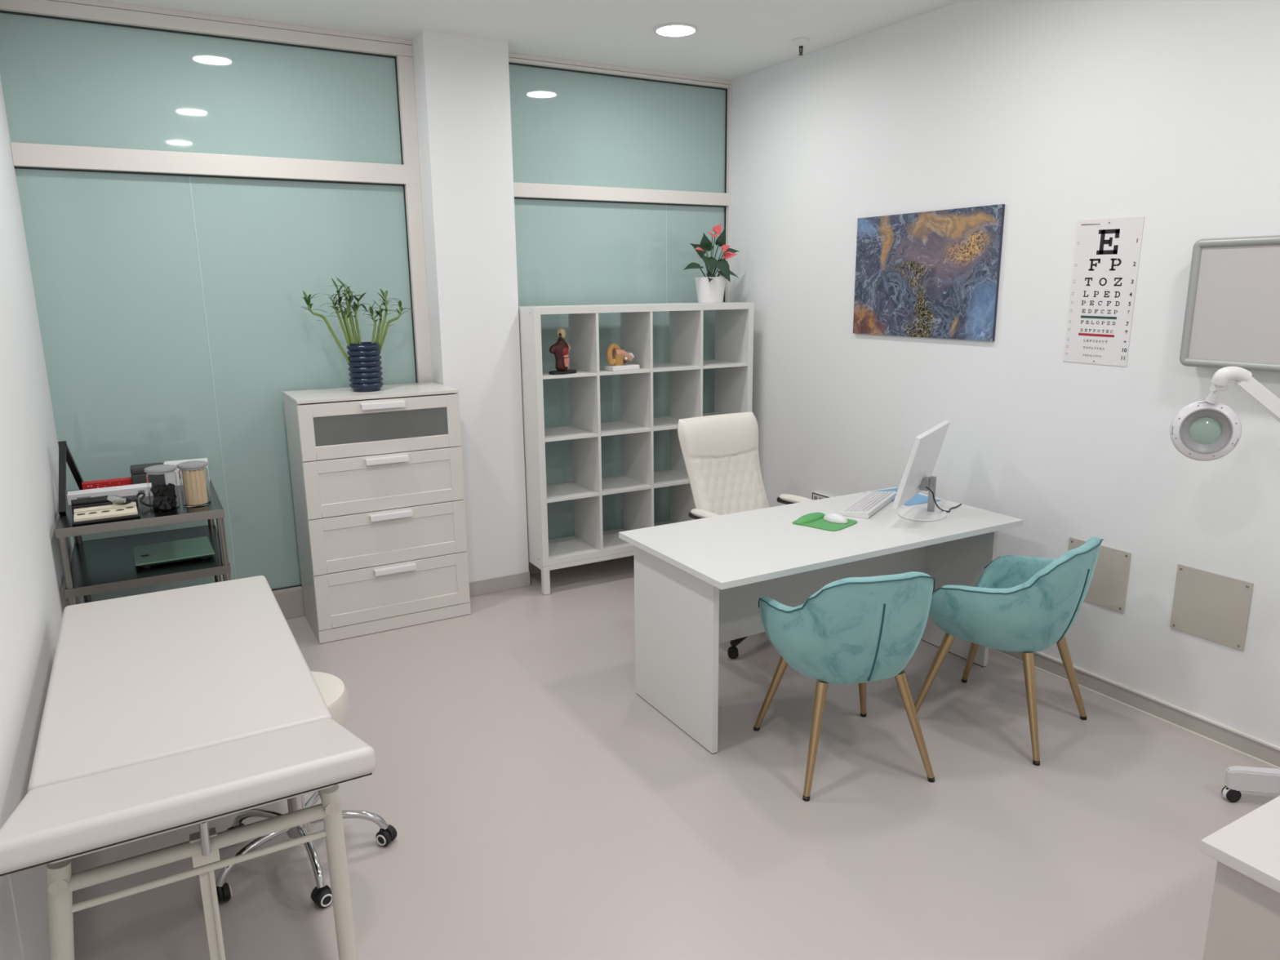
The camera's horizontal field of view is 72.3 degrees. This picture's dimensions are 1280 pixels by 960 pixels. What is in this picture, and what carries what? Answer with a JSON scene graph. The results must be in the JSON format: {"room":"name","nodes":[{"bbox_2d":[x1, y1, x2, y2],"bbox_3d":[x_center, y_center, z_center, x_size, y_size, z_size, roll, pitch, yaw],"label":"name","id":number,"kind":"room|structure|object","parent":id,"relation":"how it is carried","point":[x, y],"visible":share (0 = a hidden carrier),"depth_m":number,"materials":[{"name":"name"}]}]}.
{"room":"examination room","nodes":[
{"label":"examination room","id":0,"kind":"room"},
{"bbox_2d":[0,75,83,959],"bbox_3d":[-1.199,-0.006,1.230,0.150,3.018,6.980,-8,14,-29],"label":"wall","id":1,"kind":"structure","parent":0,"point":[33,601],"depth_m":2.78,"materials":[{"name":"white paint"}]},
{"bbox_2d":[411,31,528,582],"bbox_3d":[-0.946,-0.836,4.951,0.455,3.018,0.272,-8,14,-29],"label":"wall pillar","id":2,"kind":"structure","parent":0,"point":[462,91],"depth_m":4.76,"materials":[{"name":"white paint"}]},
{"bbox_2d":[469,571,529,596],"bbox_3d":[-0.910,0.602,5.232,0.463,0.088,0.198,-8,14,-29],"label":"baseboard","id":3,"kind":"structure","parent":2,"relation":"attached to","point":[521,580],"depth_m":5.17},
{"bbox_2d":[99,0,962,80],"bbox_3d":[0.520,-1.760,1.856,4.148,0.100,6.980,-8,14,-29],"label":"ceiling","id":4,"kind":"structure","parent":0,"point":[734,39],"depth_m":4.28,"materials":[{"name":"paint"}]},
{"bbox_2d":[653,22,697,36],"bbox_3d":[0.181,-2.271,4.423,0.224,0.008,0.224,-8,14,-29],"label":"recessed light","id":5,"kind":"object","parent":4,"relation":"in","point":[672,29],"visible":1,"depth_m":4.41,"materials":[{"name":"white plastic"}]},
{"bbox_2d":[656,25,695,35],"bbox_3d":[0.181,-2.272,4.422,0.196,0.007,0.196,-8,14,-29],"label":"diffuser","id":6,"kind":"object","parent":5,"relation":"attached to","point":[662,30],"depth_m":4.42,"materials":[{"name":"white plastic"}]},
{"bbox_2d":[792,37,809,55],"bbox_3d":[0.854,-2.294,4.644,0.090,0.075,0.090,-8,14,-29],"label":"sprinkler","id":7,"kind":"object","parent":4,"relation":"attached to","point":[800,42],"visible":1,"depth_m":4.62,"materials":[{"name":"white plastic"}]},
{"bbox_2d":[71,555,1279,959],"bbox_3d":[0.552,1.284,2.533,4.148,0.100,6.980,-8,14,-29],"label":"floor","id":8,"kind":"structure","parent":0,"point":[539,807],"depth_m":2.94,"materials":[{"name":"grey plastic"}]},
{"bbox_2d":[54,478,231,605],"bbox_3d":[-2.185,0.506,3.940,0.601,0.862,0.802,-8,14,-29],"label":"trolley","id":9,"kind":"object","parent":8,"relation":"on","point":[98,566],"visible":0.29,"depth_m":3.67,"materials":[{"name":"silver metal"}]},
{"bbox_2d":[57,440,83,514],"bbox_3d":[-2.483,-0.040,3.812,0.031,0.279,0.512,-6,14,-23],"label":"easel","id":10,"kind":"object","parent":9,"relation":"on","point":[64,454],"visible":0.94,"depth_m":3.70,"materials":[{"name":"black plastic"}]},
{"bbox_2d":[71,495,140,525],"bbox_3d":[-2.189,0.122,3.589,0.236,0.045,0.250,-8,15,-31],"label":"instrument case","id":11,"kind":"object","parent":9,"relation":"on","point":[101,512],"visible":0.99,"depth_m":3.54,"materials":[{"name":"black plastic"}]},
{"bbox_2d":[71,495,122,506],"bbox_3d":[-2.235,0.085,3.620,0.198,0.035,0.053,-5,13,-19],"label":"otoscope","id":12,"kind":"object","parent":11,"relation":"on","point":[104,498],"visible":0.88,"depth_m":3.61,"materials":[{"name":"black plastic"}]},
{"bbox_2d":[112,497,133,505],"bbox_3d":[-2.135,0.090,3.614,0.074,0.028,0.040,-8,14,-29],"label":"bag","id":13,"kind":"object","parent":11,"relation":"on","point":[122,501],"visible":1,"depth_m":3.60,"materials":[{"name":"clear plastic"}]},
{"bbox_2d":[81,476,132,489],"bbox_3d":[-2.426,0.027,4.008,0.211,0.052,0.061,-8,14,-29],"label":"carton","id":14,"kind":"object","parent":9,"relation":"on","point":[123,481],"visible":0.45,"depth_m":3.98,"materials":[{"name":"red cardboard"}]},
{"bbox_2d":[66,483,148,505],"bbox_3d":[-2.344,0.061,3.869,0.310,0.045,0.091,-8,15,-30],"label":"box","id":15,"kind":"object","parent":9,"relation":"on","point":[127,490],"visible":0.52,"depth_m":3.85,"materials":[{"name":"cardboard"}]},
{"bbox_2d":[76,489,144,499],"bbox_3d":[-2.314,0.066,3.834,0.255,0.014,0.001,-8,15,-30],"label":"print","id":16,"kind":"object","parent":15,"relation":"on","point":[143,491],"depth_m":3.79},
{"bbox_2d":[54,478,224,538],"bbox_3d":[-2.189,0.103,3.850,0.594,0.036,0.770,-8,14,-29],"label":"tray","id":17,"kind":"object","parent":9,"relation":"on","point":[64,529],"depth_m":3.57,"materials":[{"name":"silver metal"}]},
{"bbox_2d":[136,492,150,506],"bbox_3d":[-2.111,0.084,3.725,0.105,0.053,0.093,-1,13,0],"label":"cord","id":18,"kind":"object","parent":9,"relation":"on","point":[139,493],"visible":0.66,"depth_m":3.70,"materials":[{"name":"plastic"}]},
{"bbox_2d":[129,462,163,484],"bbox_3d":[-2.292,-0.017,4.083,0.137,0.105,0.101,-8,14,-29],"label":"case","id":19,"kind":"object","parent":9,"relation":"on","point":[138,474],"visible":0.44,"depth_m":4.02,"materials":[{"name":"grey plastic"}]},
{"bbox_2d":[64,524,231,598],"bbox_3d":[-2.187,0.342,3.904,0.594,0.036,0.770,-8,14,-29],"label":"tray","id":20,"kind":"object","parent":9,"relation":"on","point":[98,566],"depth_m":3.72,"materials":[{"name":"silver metal"}]},
{"bbox_2d":[143,464,180,511],"bbox_3d":[-1.997,0.032,3.665,0.120,0.184,0.120,-8,14,-29],"label":"glass jar","id":21,"kind":"object","parent":9,"relation":"on","point":[161,479],"visible":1,"depth_m":3.62,"materials":[{"name":"clear glass"}]},
{"bbox_2d":[132,536,214,568],"bbox_3d":[-2.060,0.319,3.867,0.304,0.026,0.310,-8,15,-31],"label":"bathroom scale","id":22,"kind":"object","parent":9,"relation":"on","point":[145,556],"visible":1,"depth_m":3.83,"materials":[{"name":"green glass"}]},
{"bbox_2d":[164,457,209,485],"bbox_3d":[-2.153,-0.037,4.165,0.186,0.105,0.100,-6,14,-24],"label":"carton","id":23,"kind":"object","parent":9,"relation":"on","point":[175,463],"visible":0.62,"depth_m":4.15,"materials":[{"name":"cardboard"}]},
{"bbox_2d":[176,460,211,506],"bbox_3d":[-1.902,0.014,3.740,0.120,0.184,0.120,-8,14,-29],"label":"glass jar","id":24,"kind":"object","parent":9,"relation":"on","point":[193,477],"visible":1,"depth_m":3.70,"materials":[{"name":"clear glass"}]},
{"bbox_2d":[0,575,377,959],"bbox_3d":[-1.263,0.830,2.462,0.667,0.854,1.822,-8,14,-29],"label":"examination table","id":25,"kind":"object","parent":8,"relation":"on","point":[165,711],"visible":1,"depth_m":2.04,"materials":[{"name":"white leather"}]},
{"bbox_2d":[215,671,396,908],"bbox_3d":[-1.058,0.921,2.700,0.556,0.568,0.540,-8,14,-29],"label":"stool","id":26,"kind":"object","parent":8,"relation":"on","point":[332,689],"visible":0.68,"depth_m":2.68,"materials":[{"name":"beige plastic"}]},
{"bbox_2d":[282,382,471,643],"bbox_3d":[-1.384,0.143,4.666,0.797,1.240,0.468,-8,14,-29],"label":"dresser","id":27,"kind":"object","parent":8,"relation":"on","point":[377,478],"visible":0.98,"depth_m":4.48,"materials":[{"name":"white paint"}]},
{"bbox_2d":[346,342,383,391],"bbox_3d":[-1.416,-0.583,4.514,0.168,0.245,0.168,-8,14,-29],"label":"vase","id":28,"kind":"object","parent":27,"relation":"on","point":[365,367],"visible":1,"depth_m":4.45,"materials":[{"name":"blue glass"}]},
{"bbox_2d":[301,277,413,363],"bbox_3d":[-1.435,-0.768,4.462,0.557,0.534,0.183,-8,14,-29],"label":"bamboo","id":29,"kind":"object","parent":28,"relation":"in","point":[307,299],"visible":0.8,"depth_m":4.44,"materials":[{"name":"green plant"}]},
{"bbox_2d":[518,302,754,595],"bbox_3d":[-0.016,-0.248,5.427,1.471,1.646,0.375,-7,14,-28],"label":"cube bookcase","id":30,"kind":"object","parent":8,"relation":"on","point":[732,362],"visible":0.6,"depth_m":5.30,"materials":[{"name":"white wood"}]},
{"bbox_2d":[548,328,577,374],"bbox_3d":[-0.443,-0.731,4.960,0.171,0.256,0.102,-12,17,-43],"label":"anatomical torso","id":31,"kind":"object","parent":30,"relation":"on","point":[560,348],"visible":1,"depth_m":4.94},
{"bbox_2d":[604,342,639,371],"bbox_3d":[-0.111,-0.728,5.151,0.200,0.160,0.100,-9,15,-34],"label":"model","id":32,"kind":"object","parent":30,"relation":"on","point":[615,362],"visible":1,"depth_m":5.11},
{"bbox_2d":[694,276,725,302],"bbox_3d":[0.442,-1.192,5.492,0.202,0.158,0.202,-8,14,-29],"label":"flower pot","id":33,"kind":"object","parent":30,"relation":"on","point":[712,291],"visible":0.91,"depth_m":5.42,"materials":[{"name":"white ceramic"}]},
{"bbox_2d":[683,223,738,281],"bbox_3d":[0.444,-1.396,5.402,0.379,0.360,0.249,-1,13,-1],"label":"anthurium","id":34,"kind":"object","parent":33,"relation":"in","point":[705,245],"visible":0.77,"depth_m":5.42,"materials":[{"name":"green plant"}]},
{"bbox_2d":[706,231,718,236],"bbox_3d":[0.451,-1.507,5.368,0.072,0.040,0.074,-8,14,-29],"label":"flower","id":35,"kind":"object","parent":34,"relation":"on","point":[716,232],"depth_m":5.38,"materials":[{"name":"plant"}]},
{"bbox_2d":[712,223,721,234],"bbox_3d":[0.474,-1.547,5.404,0.057,0.065,0.006,-1,13,-2],"label":"flower","id":36,"kind":"object","parent":34,"relation":"on","point":[717,228],"depth_m":5.40,"materials":[{"name":"plant"}]},
{"bbox_2d":[721,244,729,252],"bbox_3d":[0.527,-1.428,5.399,0.061,0.045,0.021,8,15,33],"label":"flower","id":37,"kind":"object","parent":34,"relation":"on","point":[724,247],"depth_m":5.41,"materials":[{"name":"plant"}]},
{"bbox_2d":[723,251,737,258],"bbox_3d":[0.561,-1.394,5.430,0.093,0.046,0.038,3,13,15],"label":"flower","id":38,"kind":"object","parent":34,"relation":"on","point":[727,255],"depth_m":5.44,"materials":[{"name":"plant"}]},
{"bbox_2d":[677,411,813,658],"bbox_3d":[0.584,0.260,4.414,0.686,1.082,0.887,-11,16,-40],"label":"chair","id":39,"kind":"object","parent":8,"relation":"on","point":[720,452],"visible":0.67,"depth_m":4.58,"materials":[{"name":"beige leather"}]},
{"bbox_2d":[618,486,1023,754],"bbox_3d":[0.802,0.557,3.867,1.612,0.735,0.763,-8,14,-29],"label":"office desk","id":40,"kind":"object","parent":8,"relation":"on","point":[700,584],"visible":0.77,"depth_m":3.65,"materials":[{"name":"white laminate"}]},
{"bbox_2d":[792,512,857,531],"bbox_3d":[0.810,0.175,3.831,0.221,0.026,0.216,11,17,41],"label":"mouse pad","id":41,"kind":"object","parent":40,"relation":"on","point":[815,520],"visible":0.94,"depth_m":3.81,"materials":[{"name":"green fabric"}]},
{"bbox_2d":[822,512,847,524],"bbox_3d":[0.856,0.163,3.836,0.068,0.035,0.118,-12,17,-43],"label":"computer mouse","id":42,"kind":"object","parent":41,"relation":"on","point":[833,517],"visible":1,"depth_m":3.81,"materials":[{"name":"white plastic"}]},
{"bbox_2d":[835,491,896,518],"bbox_3d":[1.071,0.105,4.120,0.150,0.031,0.470,7,15,30],"label":"keyboard","id":43,"kind":"object","parent":40,"relation":"on","point":[866,505],"visible":1,"depth_m":4.05,"materials":[{"name":"white plastic"}]},
{"bbox_2d":[865,488,940,506],"bbox_3d":[1.283,0.081,4.285,0.210,0.003,0.300,-7,14,-26],"label":"folder","id":44,"kind":"object","parent":40,"relation":"on","point":[918,499],"visible":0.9,"depth_m":4.22,"materials":[{"name":"blue plastic"}]},
{"bbox_2d":[892,420,950,521],"bbox_3d":[1.254,-0.033,3.881,0.207,0.402,0.516,7,15,31],"label":"computer monitor","id":45,"kind":"object","parent":40,"relation":"on","point":[926,446],"visible":0.99,"depth_m":3.86,"materials":[{"name":"white plastic"}]},
{"bbox_2d":[925,486,961,511],"bbox_3d":[1.401,0.075,3.990,0.319,0.140,0.042,-11,16,-40],"label":"cable","id":46,"kind":"object","parent":40,"relation":"on","point":[929,489],"visible":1,"depth_m":3.91,"materials":[{"name":"black plastic"}]},
{"bbox_2d":[753,571,935,800],"bbox_3d":[0.758,0.660,3.248,0.574,0.808,0.565,-3,13,-13],"label":"tub chair","id":47,"kind":"object","parent":8,"relation":"on","point":[860,630],"visible":1,"depth_m":3.00,"materials":[{"name":"teal velvet"},{"name":"wood"},{"name":"black rubber"}]},
{"bbox_2d":[914,536,1103,765],"bbox_3d":[1.480,0.594,3.510,0.574,0.808,0.565,-13,17,-43],"label":"tub chair","id":48,"kind":"object","parent":8,"relation":"on","point":[1027,606],"visible":0.99,"depth_m":3.29,"materials":[{"name":"teal fabric"}]},
{"bbox_2d":[1199,795,1279,959],"bbox_3d":[1.769,0.982,1.758,1.500,0.800,0.532,-8,14,-29],"label":"base cabinet","id":49,"kind":"object","parent":8,"relation":"on","point":[1244,921],"visible":1,"depth_m":1.52,"materials":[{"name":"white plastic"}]},
{"bbox_2d":[1221,765,1279,802],"label":"lamp base","id":50,"kind":"object","parent":8,"relation":"on","point":[1237,779],"depth_m":2.98,"materials":[{"name":"plastic"}]},
{"bbox_2d":[1222,786,1230,801],"bbox_3d":[2.042,1.080,3.023,0.053,0.058,0.016,-1,13,-2],"label":"caster","id":51,"kind":"object","parent":50,"relation":"attached to","point":[1225,790],"depth_m":3.02,"materials":[{"name":"white plastic"}]},
{"bbox_2d":[728,0,1279,746],"bbox_3d":[2.272,-0.471,3.159,0.150,3.018,6.980,-8,14,-29],"label":"wall","id":52,"kind":"structure","parent":0,"point":[1059,113],"depth_m":3.81,"materials":[{"name":"white paint"}]},
{"bbox_2d":[812,491,832,500],"bbox_3d":[1.124,0.159,5.196,0.022,0.128,0.300,-8,14,-29],"label":"panel","id":53,"kind":"object","parent":52,"relation":"attached to","point":[815,495],"visible":0.09,"depth_m":5.26,"materials":[{"name":"white plastic"}]},
{"bbox_2d":[853,204,1004,341],"bbox_3d":[1.412,-1.028,4.398,0.016,0.611,0.923,-8,14,-29],"label":"painting","id":54,"kind":"object","parent":52,"relation":"attached to","point":[934,273],"visible":1,"depth_m":4.33,"materials":[{"name":"paint"}]},
{"bbox_2d":[1067,537,1131,613],"bbox_3d":[1.960,0.405,3.765,0.008,0.264,0.278,-8,14,-29],"label":"cover plate","id":55,"kind":"object","parent":52,"relation":"attached to","point":[1108,587],"visible":0.74,"depth_m":3.71,"materials":[{"name":"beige metal"}]},
{"bbox_2d":[1063,216,1144,366],"bbox_3d":[1.897,-0.771,3.599,0.006,0.584,0.281,-8,15,-29],"label":"chart","id":56,"kind":"object","parent":52,"relation":"attached to","point":[1107,253],"visible":1,"depth_m":3.59,"materials":[{"name":"white paper"}]},
{"bbox_2d":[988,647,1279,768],"bbox_3d":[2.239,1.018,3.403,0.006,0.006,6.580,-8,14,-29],"label":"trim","id":57,"kind":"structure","parent":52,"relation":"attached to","point":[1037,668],"depth_m":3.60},
{"bbox_2d":[992,648,1279,767],"bbox_3d":[2.243,0.985,3.398,0.007,0.073,6.580,-8,14,-29],"label":"baseboard","id":58,"kind":"structure","parent":52,"relation":"attached to","point":[1268,754],"depth_m":3.57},
{"bbox_2d":[1169,564,1253,651],"bbox_3d":[2.191,0.487,3.369,0.008,0.268,0.272,-8,14,-29],"label":"cover plate","id":59,"kind":"object","parent":52,"relation":"attached to","point":[1209,606],"visible":1,"depth_m":3.36,"materials":[{"name":"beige metal"}]},
{"bbox_2d":[1169,366,1279,461],"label":"lamp","id":60,"kind":"object","parent":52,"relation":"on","point":[1209,428],"depth_m":2.83,"materials":[{"name":"plastic"}]},
{"bbox_2d":[1179,235,1279,373],"bbox_3d":[2.266,-0.577,2.889,0.094,0.459,0.867,-8,14,-29],"label":"whiteboard","id":61,"kind":"object","parent":52,"relation":"attached to","point":[1232,315],"visible":1,"depth_m":3.10,"materials":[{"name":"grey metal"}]},
{"bbox_3d":[-1.153,-0.863,5.084,3.848,3.018,0.170,-8,14,-29],"label":"wall","id":62,"kind":"structure","parent":0,"visible":0},
{"bbox_2d":[0,0,432,603],"bbox_3d":[-1.974,-0.797,4.463,1.809,2.860,0.065,-8,14,-29],"label":"window","id":63,"kind":"structure","parent":62,"relation":"in","point":[184,179],"depth_m":4.32,"materials":[{"name":"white glass"}]},
{"bbox_2d":[271,586,304,619],"bbox_3d":[-1.955,0.676,4.785,1.809,0.160,0.077,-8,14,-29],"label":"baseboard","id":64,"kind":"structure","parent":62,"relation":"attached to","point":[290,601],"depth_m":4.77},
{"bbox_2d":[528,555,634,574],"bbox_3d":[-0.087,0.426,5.823,1.584,0.160,0.077,-8,14,-29],"label":"baseboard","id":65,"kind":"structure","parent":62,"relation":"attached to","point":[533,570],"depth_m":5.49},
{"bbox_2d":[508,52,732,539],"bbox_3d":[-0.106,-1.048,5.501,1.584,2.860,0.065,-8,14,-29],"label":"window","id":66,"kind":"structure","parent":62,"relation":"in","point":[617,171],"depth_m":5.39,"materials":[{"name":"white glass"}]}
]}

